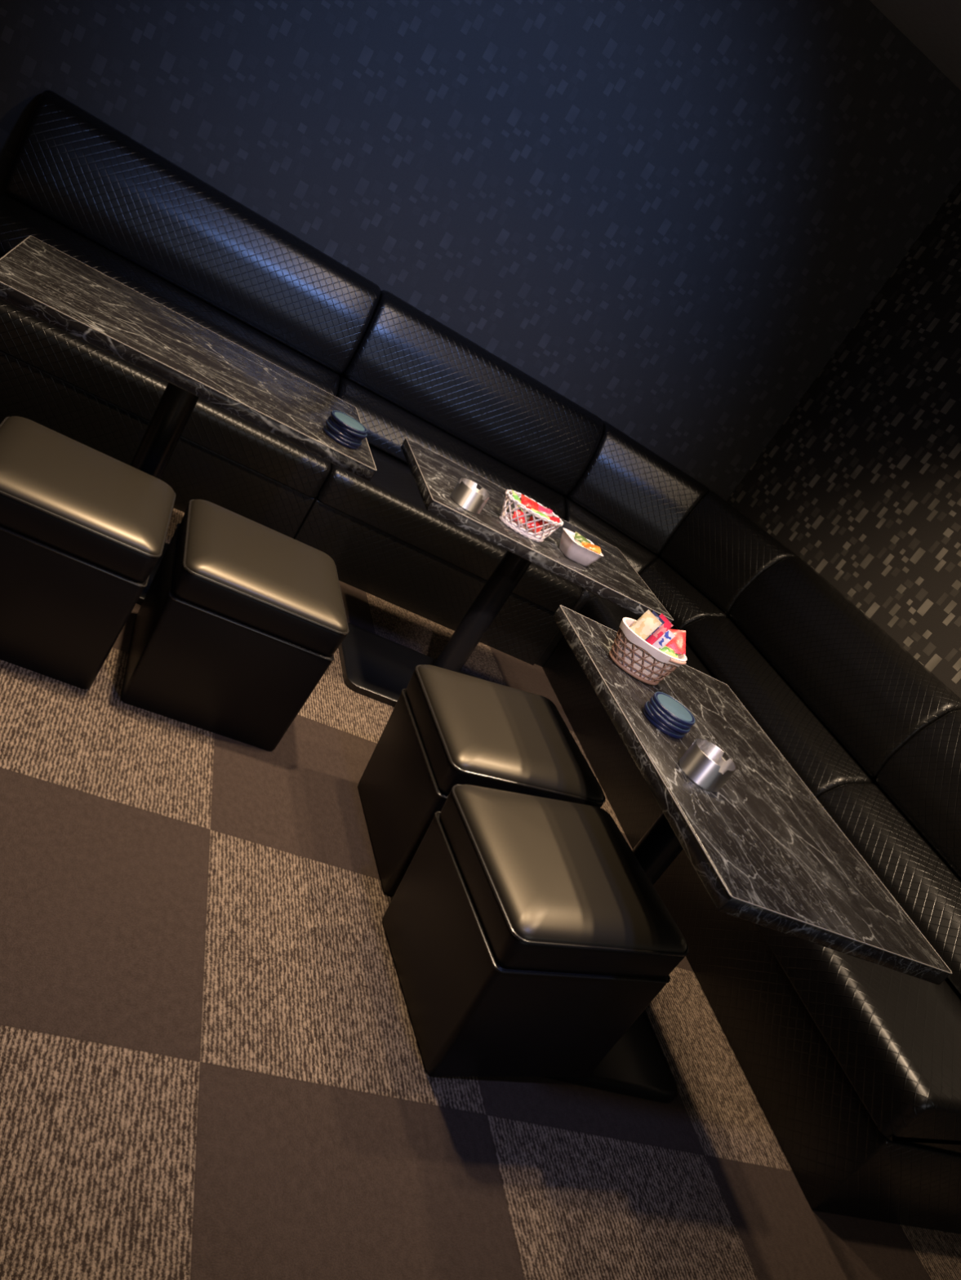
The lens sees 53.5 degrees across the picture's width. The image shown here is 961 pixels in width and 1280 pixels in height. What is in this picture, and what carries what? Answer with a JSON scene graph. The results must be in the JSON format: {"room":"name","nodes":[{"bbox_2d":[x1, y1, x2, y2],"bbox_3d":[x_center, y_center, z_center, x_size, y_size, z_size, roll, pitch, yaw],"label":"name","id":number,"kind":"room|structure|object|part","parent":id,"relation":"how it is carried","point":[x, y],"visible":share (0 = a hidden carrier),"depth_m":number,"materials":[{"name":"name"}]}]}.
{"room":"bar","nodes":[
{"label":"bar","id":0,"kind":"room"},
{"bbox_2d":[0,507,960,1279],"bbox_3d":[-0.833,0.635,0.781,5.205,0.080,6.155,24,22,-25],"label":"floor","id":1,"kind":"structure","parent":0,"point":[212,1067],"depth_m":1.55,"materials":[{"name":"carpet"}]},
{"bbox_2d":[0,416,176,689],"bbox_3d":[-0.876,-0.189,1.952,0.365,0.366,0.365,24,22,-24],"label":"ottoman","id":2,"kind":"object","parent":1,"relation":"on","point":[83,530],"visible":1,"depth_m":1.82,"materials":[{"name":"leather"}]},
{"bbox_3d":[-0.813,-0.284,1.910,0.362,0.066,0.362,24,22,-24],"label":"lid","id":3,"kind":"part","parent":2,"relation":"part of","materials":[{"name":"leather"}]},
{"bbox_2d":[0,235,376,604],"bbox_3d":[-0.801,-0.442,2.323,0.868,0.587,0.490,24,22,-25],"label":"pedestal table","id":4,"kind":"object","parent":1,"relation":"on","point":[37,278],"visible":0.61,"depth_m":2.16,"materials":[{"name":"stone"}]},
{"bbox_3d":[-0.948,-0.221,2.419,0.610,0.023,0.353,24,22,-25],"label":"plate","id":5,"kind":"part","parent":4,"relation":"part of","materials":[{"name":"black metal"}]},
{"bbox_2d":[322,425,359,448],"bbox_3d":[-0.329,-0.479,2.253,0.094,0.009,0.094,43,22,24],"label":"coaster","id":6,"kind":"object","parent":4,"relation":"on","point":[324,428],"visible":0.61,"depth_m":2.21,"materials":[{"name":"blue plastic"}]},
{"bbox_2d":[324,424,361,446],"bbox_3d":[-0.323,-0.485,2.252,0.094,0.009,0.094,12,29,-45],"label":"coaster","id":7,"kind":"object","parent":6,"relation":"on","point":[354,444],"visible":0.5,"depth_m":2.21,"materials":[{"name":"blue plastic"}]},
{"bbox_2d":[325,419,361,443],"bbox_3d":[-0.322,-0.493,2.248,0.094,0.009,0.094,24,22,-24],"label":"coaster","id":8,"kind":"object","parent":7,"relation":"on","point":[327,423],"visible":0.44,"depth_m":2.21,"materials":[{"name":"blue plastic"}]},
{"bbox_2d":[327,415,363,439],"bbox_3d":[-0.317,-0.499,2.247,0.094,0.009,0.094,31,20,-8],"label":"coaster","id":9,"kind":"object","parent":8,"relation":"on","point":[329,420],"visible":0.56,"depth_m":2.21,"materials":[{"name":"blue plastic"}]},
{"bbox_2d":[330,416,367,438],"bbox_3d":[-0.309,-0.503,2.243,0.094,0.009,0.094,42,22,22],"label":"coaster","id":10,"kind":"object","parent":9,"relation":"on","point":[361,436],"visible":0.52,"depth_m":2.21,"materials":[{"name":"blue plastic"}]},
{"bbox_2d":[330,410,367,434],"bbox_3d":[-0.309,-0.511,2.240,0.094,0.009,0.094,7,33,-51],"label":"coaster","id":11,"kind":"object","parent":10,"relation":"on","point":[344,420],"visible":1,"depth_m":2.22,"materials":[{"name":"plastic"}]},
{"bbox_2d":[0,89,380,538],"bbox_3d":[-0.958,-0.955,2.937,1.138,0.808,0.670,24,22,-25],"label":"bench","id":12,"kind":"object","parent":1,"relation":"on","point":[76,184],"visible":0.65,"depth_m":2.90,"materials":[{"name":"leather"}]},
{"bbox_2d":[0,254,330,497],"bbox_3d":[-1.012,-0.844,2.947,1.138,0.132,0.598,24,22,-25],"label":"seat cushion","id":13,"kind":"object","parent":12,"relation":"on","point":[32,343],"depth_m":2.70,"materials":[{"name":"leather"}]},
{"bbox_3d":[-0.885,-1.278,3.072,1.138,0.318,0.150,24,22,-25],"label":"backrest","id":14,"kind":"part","parent":12,"relation":"part of","materials":[{"name":"leather"}]},
{"bbox_2d":[120,499,348,751],"bbox_3d":[-0.543,-0.042,2.120,0.365,0.366,0.365,23,22,-26],"label":"ottoman","id":15,"kind":"object","parent":1,"relation":"on","point":[239,620],"visible":1,"depth_m":1.98,"materials":[{"name":"leather"}]},
{"bbox_3d":[-0.480,-0.138,2.078,0.362,0.066,0.362,23,22,-26],"label":"lid","id":16,"kind":"part","parent":15,"relation":"part of","materials":[{"name":"leather"}]},
{"bbox_2d":[293,289,603,665],"bbox_3d":[-0.074,-0.566,3.389,0.986,0.808,0.670,24,22,-25],"label":"bench","id":17,"kind":"object","parent":1,"relation":"on","point":[410,375],"visible":0.59,"depth_m":3.33,"materials":[{"name":"leather"}]},
{"bbox_2d":[316,443,582,612],"bbox_3d":[-0.128,-0.456,3.399,0.986,0.132,0.598,24,22,-25],"label":"seat cushion","id":18,"kind":"object","parent":17,"relation":"on","point":[390,505],"depth_m":3.12,"materials":[{"name":"leather"}]},
{"bbox_3d":[-0.001,-0.889,3.523,0.986,0.318,0.150,24,22,-25],"label":"backrest","id":19,"kind":"part","parent":17,"relation":"part of","materials":[{"name":"leather"}]},
{"bbox_2d":[358,664,605,896],"bbox_3d":[-0.015,0.319,2.059,0.384,0.389,0.365,22,23,-29],"label":"ottoman","id":20,"kind":"object","parent":1,"relation":"on","point":[447,729],"visible":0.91,"depth_m":1.94,"materials":[{"name":"leather"}]},
{"bbox_3d":[0.043,0.219,2.013,0.362,0.066,0.362,17,25,-26],"label":"lid","id":21,"kind":"part","parent":20,"relation":"part of","materials":[{"name":"leather"}]},
{"bbox_2d":[338,437,673,706],"bbox_3d":[0.007,-0.079,2.717,0.771,0.587,0.460,24,22,-25],"label":"pedestal table","id":22,"kind":"object","parent":1,"relation":"on","point":[378,668],"visible":0.6,"depth_m":2.63,"materials":[{"name":"stone"}]},
{"bbox_3d":[-0.140,0.142,2.813,0.610,0.023,0.353,24,22,-25],"label":"plate","id":23,"kind":"part","parent":22,"relation":"part of","materials":[{"name":"black metal"}]},
{"bbox_2d":[450,477,490,514],"bbox_3d":[-0.026,-0.358,2.373,0.086,0.052,0.086,35,20,4],"label":"ashtray","id":24,"kind":"object","parent":22,"relation":"on","point":[465,494],"visible":1,"depth_m":2.34,"materials":[{"name":"metal"}]},
{"bbox_2d":[499,489,563,542],"bbox_3d":[0.123,-0.315,2.471,0.180,0.074,0.125,24,22,-25],"label":"woven basket","id":25,"kind":"object","parent":22,"relation":"on","point":[506,517],"visible":0.89,"depth_m":2.44,"materials":[{"name":"white wicker"}]},
{"bbox_2d":[511,489,522,511],"bbox_3d":[0.095,-0.358,2.451,0.055,0.036,0.034,18,25,-36],"label":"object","id":26,"kind":"object","parent":25,"relation":"in","point":[515,496],"visible":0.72,"depth_m":2.44,"materials":[{"name":"green plastic"}]},
{"bbox_2d":[512,509,526,525],"bbox_3d":[0.101,-0.319,2.457,0.044,0.030,0.021,18,25,-36],"label":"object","id":27,"kind":"object","parent":25,"relation":"in","point":[522,520],"visible":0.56,"depth_m":2.45,"materials":[{"name":"red plastic"}]},
{"bbox_2d":[520,493,538,511],"bbox_3d":[0.128,-0.351,2.473,0.061,0.023,0.036,21,23,-30],"label":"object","id":28,"kind":"object","parent":25,"relation":"in","point":[528,503],"visible":0.8,"depth_m":2.46,"materials":[{"name":"red plastic"}]},
{"bbox_2d":[527,515,542,534],"bbox_3d":[0.141,-0.299,2.479,0.044,0.030,0.021,28,21,-14],"label":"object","id":29,"kind":"object","parent":25,"relation":"in","point":[531,525],"visible":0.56,"depth_m":2.48,"materials":[{"name":"red plastic"}]},
{"bbox_2d":[530,507,550,522],"bbox_3d":[0.156,-0.321,2.464,0.060,0.013,0.025,22,23,-28],"label":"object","id":30,"kind":"object","parent":25,"relation":"in","point":[541,514],"visible":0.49,"depth_m":2.46,"materials":[{"name":"plastic"}]},
{"bbox_2d":[537,504,552,516],"bbox_3d":[0.161,-0.337,2.499,0.062,0.024,0.032,26,21,-20],"label":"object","id":31,"kind":"object","parent":25,"relation":"in","point":[545,511],"visible":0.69,"depth_m":2.50,"materials":[{"name":"pink plastic"}]},
{"bbox_2d":[540,515,559,524],"bbox_3d":[0.181,-0.312,2.488,0.052,0.032,0.032,30,20,-9],"label":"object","id":32,"kind":"object","parent":25,"relation":"in","point":[552,518],"visible":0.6,"depth_m":2.48,"materials":[{"name":"red plastic"}]},
{"bbox_2d":[559,528,603,566],"bbox_3d":[0.260,-0.240,2.538,0.109,0.050,0.097,21,23,-30],"label":"bowl","id":33,"kind":"object","parent":22,"relation":"on","point":[573,551],"visible":0.91,"depth_m":2.51,"materials":[{"name":"white ceramic"}]},
{"bbox_2d":[568,532,577,542],"bbox_3d":[0.247,-0.263,2.536,0.051,0.027,0.028,15,27,-41],"label":"snack packet","id":34,"kind":"object","parent":33,"relation":"in","point":[569,534],"visible":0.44,"depth_m":2.53,"materials":[{"name":"white plastic"}]},
{"bbox_2d":[573,531,591,543],"bbox_3d":[0.273,-0.266,2.545,0.056,0.019,0.024,26,21,-20],"label":"snack packet","id":35,"kind":"object","parent":33,"relation":"in","point":[580,538],"visible":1,"depth_m":2.54,"materials":[{"name":"plastic"}]},
{"bbox_2d":[581,542,600,554],"bbox_3d":[0.296,-0.246,2.539,0.059,0.018,0.029,24,22,-25],"label":"snack packet","id":36,"kind":"object","parent":33,"relation":"in","point":[595,548],"visible":0.86,"depth_m":2.53,"materials":[{"name":"orange plastic"}]},
{"bbox_2d":[382,784,688,1076],"bbox_3d":[0.079,0.524,1.729,0.387,0.392,0.365,21,24,-32],"label":"ottoman","id":37,"kind":"object","parent":1,"relation":"on","point":[526,935],"visible":1,"depth_m":1.60,"materials":[{"name":"leather"}]},
{"bbox_3d":[0.137,0.424,1.682,0.362,0.066,0.362,15,27,-29],"label":"lid","id":38,"kind":"part","parent":37,"relation":"part of","materials":[{"name":"leather"}]},
{"bbox_2d":[534,420,799,666],"bbox_3d":[0.625,-0.265,3.758,0.697,0.808,0.637,24,22,-25],"label":"bench","id":39,"kind":"object","parent":1,"relation":"on","point":[697,553],"visible":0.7,"depth_m":3.68,"materials":[{"name":"leather"}]},
{"bbox_2d":[571,586,677,630],"bbox_3d":[0.560,-0.172,3.792,0.684,0.128,0.628,24,22,-25],"label":"seat cushion","id":40,"kind":"object","parent":39,"relation":"on","point":[586,595],"depth_m":3.40,"materials":[{"name":"leather"}]},
{"bbox_3d":[0.610,-0.585,3.751,0.519,0.318,0.147,32,20,-5],"label":"backrest","id":41,"kind":"part","parent":39,"relation":"part of","materials":[{"name":"leather"}]},
{"bbox_3d":[0.927,-0.329,3.647,0.144,0.318,0.491,10,31,-48],"label":"backrest","id":42,"kind":"part","parent":39,"relation":"part of","materials":[{"name":"leather"}]},
{"bbox_2d":[544,604,951,1102],"bbox_3d":[0.330,0.469,1.952,0.517,0.587,0.890,24,22,-25],"label":"pedestal table","id":43,"kind":"object","parent":1,"relation":"on","point":[765,851],"visible":0.67,"depth_m":1.71,"materials":[{"name":"stone"}]},
{"bbox_3d":[0.183,0.690,2.049,0.353,0.023,0.610,24,22,-25],"label":"plate","id":44,"kind":"part","parent":43,"relation":"part of","materials":[{"name":"black metal"}]},
{"bbox_2d":[608,617,686,684],"bbox_3d":[0.343,0.029,1.997,0.163,0.081,0.127,28,21,-15],"label":"wicker basket","id":45,"kind":"object","parent":43,"relation":"on","point":[646,663],"visible":0.91,"depth_m":1.96,"materials":[{"name":"wicker"}]},
{"bbox_2d":[630,609,662,639],"bbox_3d":[0.333,-0.021,1.974,0.023,0.079,0.048,10,31,-48],"label":"snack packet","id":46,"kind":"object","parent":45,"relation":"in","point":[647,623],"visible":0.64,"depth_m":1.97,"materials":[{"name":"beige plastic"}]},
{"bbox_2d":[644,610,665,640],"bbox_3d":[0.343,-0.021,1.983,0.023,0.078,0.042,14,28,-43],"label":"snack packet","id":47,"kind":"object","parent":45,"relation":"in","point":[653,612],"visible":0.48,"depth_m":1.97,"materials":[{"name":"plastic"}]},
{"bbox_2d":[645,613,672,644],"bbox_3d":[0.357,-0.013,1.982,0.025,0.084,0.044,15,27,-41],"label":"snack packet","id":48,"kind":"object","parent":45,"relation":"in","point":[667,625],"visible":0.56,"depth_m":1.97,"materials":[{"name":"red plastic"}]},
{"bbox_2d":[652,629,675,648],"bbox_3d":[0.366,0.003,1.987,0.024,0.071,0.044,5,34,-53],"label":"snack packet","id":49,"kind":"object","parent":45,"relation":"in","point":[668,635],"visible":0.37,"depth_m":1.98,"materials":[{"name":"white plastic"}]},
{"bbox_2d":[658,645,678,658],"bbox_3d":[0.392,0.025,1.988,0.050,0.014,0.029,26,21,-20],"label":"snack packet","id":50,"kind":"object","parent":45,"relation":"in","point":[665,649],"visible":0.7,"depth_m":1.98,"materials":[{"name":"plastic"}]},
{"bbox_2d":[665,629,685,654],"bbox_3d":[0.397,0.002,2.008,0.080,0.065,0.041,30,20,-9],"label":"snack packet","id":51,"kind":"object","parent":45,"relation":"in","point":[677,643],"visible":0.52,"depth_m":2.00,"materials":[{"name":"red plastic"}]},
{"bbox_3d":[0.406,0.045,1.957,0.059,0.007,0.012,11,30,-46],"label":"handle","id":52,"kind":"part","parent":45,"relation":"part of","materials":[{"name":"wicker"}]},
{"bbox_2d":[642,706,684,738],"bbox_3d":[0.352,0.157,1.829,0.094,0.009,0.094,38,20,12],"label":"coaster","id":53,"kind":"object","parent":43,"relation":"on","point":[657,726],"visible":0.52,"depth_m":1.79,"materials":[{"name":"blue plastic"}]},
{"bbox_2d":[644,701,684,735],"bbox_3d":[0.354,0.149,1.825,0.094,0.009,0.094,11,30,-46],"label":"coaster","id":54,"kind":"object","parent":53,"relation":"on","point":[650,713],"visible":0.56,"depth_m":1.79,"materials":[{"name":"blue plastic"}]},
{"bbox_2d":[647,700,689,733],"bbox_3d":[0.360,0.146,1.820,0.094,0.009,0.094,8,32,-50],"label":"coaster","id":55,"kind":"object","parent":54,"relation":"on","point":[651,708],"visible":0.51,"depth_m":1.78,"materials":[{"name":"blue plastic"}]},
{"bbox_2d":[649,695,692,729],"bbox_3d":[0.364,0.138,1.821,0.094,0.009,0.094,45,23,29],"label":"coaster","id":56,"kind":"object","parent":55,"relation":"on","point":[655,706],"visible":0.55,"depth_m":1.78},
{"bbox_2d":[652,691,694,726],"bbox_3d":[0.369,0.131,1.820,0.094,0.009,0.094,40,21,16],"label":"coaster","id":57,"kind":"object","parent":56,"relation":"on","point":[673,708],"visible":1,"depth_m":1.81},
{"bbox_2d":[678,737,736,791],"bbox_3d":[0.402,0.222,1.691,0.086,0.052,0.086,10,30,-47],"label":"ashtray","id":58,"kind":"object","parent":43,"relation":"on","point":[703,763],"visible":1,"depth_m":1.66,"materials":[{"name":"metal"}]},
{"bbox_2d":[542,557,960,848],"bbox_3d":[0.807,0.149,3.086,0.670,0.808,0.976,24,22,-25],"label":"bench","id":59,"kind":"object","parent":1,"relation":"on","point":[836,695],"visible":0.53,"depth_m":3.02,"materials":[{"name":"leather"}]},
{"bbox_2d":[580,597,715,679],"bbox_3d":[0.716,0.229,3.111,0.598,0.132,0.976,24,22,-25],"label":"seat cushion","id":60,"kind":"object","parent":59,"relation":"on","point":[610,615],"depth_m":3.33,"materials":[{"name":"leather"}]},
{"bbox_3d":[1.150,0.052,3.113,0.150,0.318,0.976,24,22,-25],"label":"backrest","id":61,"kind":"part","parent":59,"relation":"part of","materials":[{"name":"leather"}]},
{"bbox_2d":[653,709,960,1234],"bbox_3d":[1.013,0.649,2.254,0.670,0.808,1.001,24,22,-25],"label":"bench","id":62,"kind":"object","parent":1,"relation":"on","point":[852,1064],"visible":0.61,"depth_m":2.01,"materials":[{"name":"leather"}]},
{"bbox_2d":[755,924,960,1153],"bbox_3d":[0.922,0.728,2.279,0.598,0.132,1.001,24,22,-25],"label":"seat cushion","id":63,"kind":"object","parent":62,"relation":"on","point":[892,1037],"depth_m":1.90,"materials":[{"name":"leather"}]},
{"bbox_3d":[1.356,0.551,2.280,0.150,0.318,1.001,24,22,-25],"label":"backrest","id":64,"kind":"part","parent":62,"relation":"part of","materials":[{"name":"leather"}]},
{"bbox_2d":[0,0,960,501],"bbox_3d":[-0.813,-1.869,2.893,5.205,2.420,0.100,24,22,-25],"label":"wall","id":65,"kind":"structure","parent":0,"point":[670,217],"depth_m":3.26,"materials":[{"name":"paper"}]},
{"bbox_2d":[726,179,960,697],"bbox_3d":[1.942,0.611,1.394,0.100,2.420,6.055,24,22,-25],"label":"wall","id":66,"kind":"structure","parent":0,"point":[860,481],"depth_m":3.40,"materials":[{"name":"tile"}]},
{"bbox_2d":[869,0,960,90],"bbox_3d":[0.464,-1.324,-0.073,5.205,0.080,6.155,24,22,-25],"label":"ceiling","id":67,"kind":"structure","parent":0,"point":[933,26],"depth_m":3.14,"materials":[{"name":"paint"}]}
]}

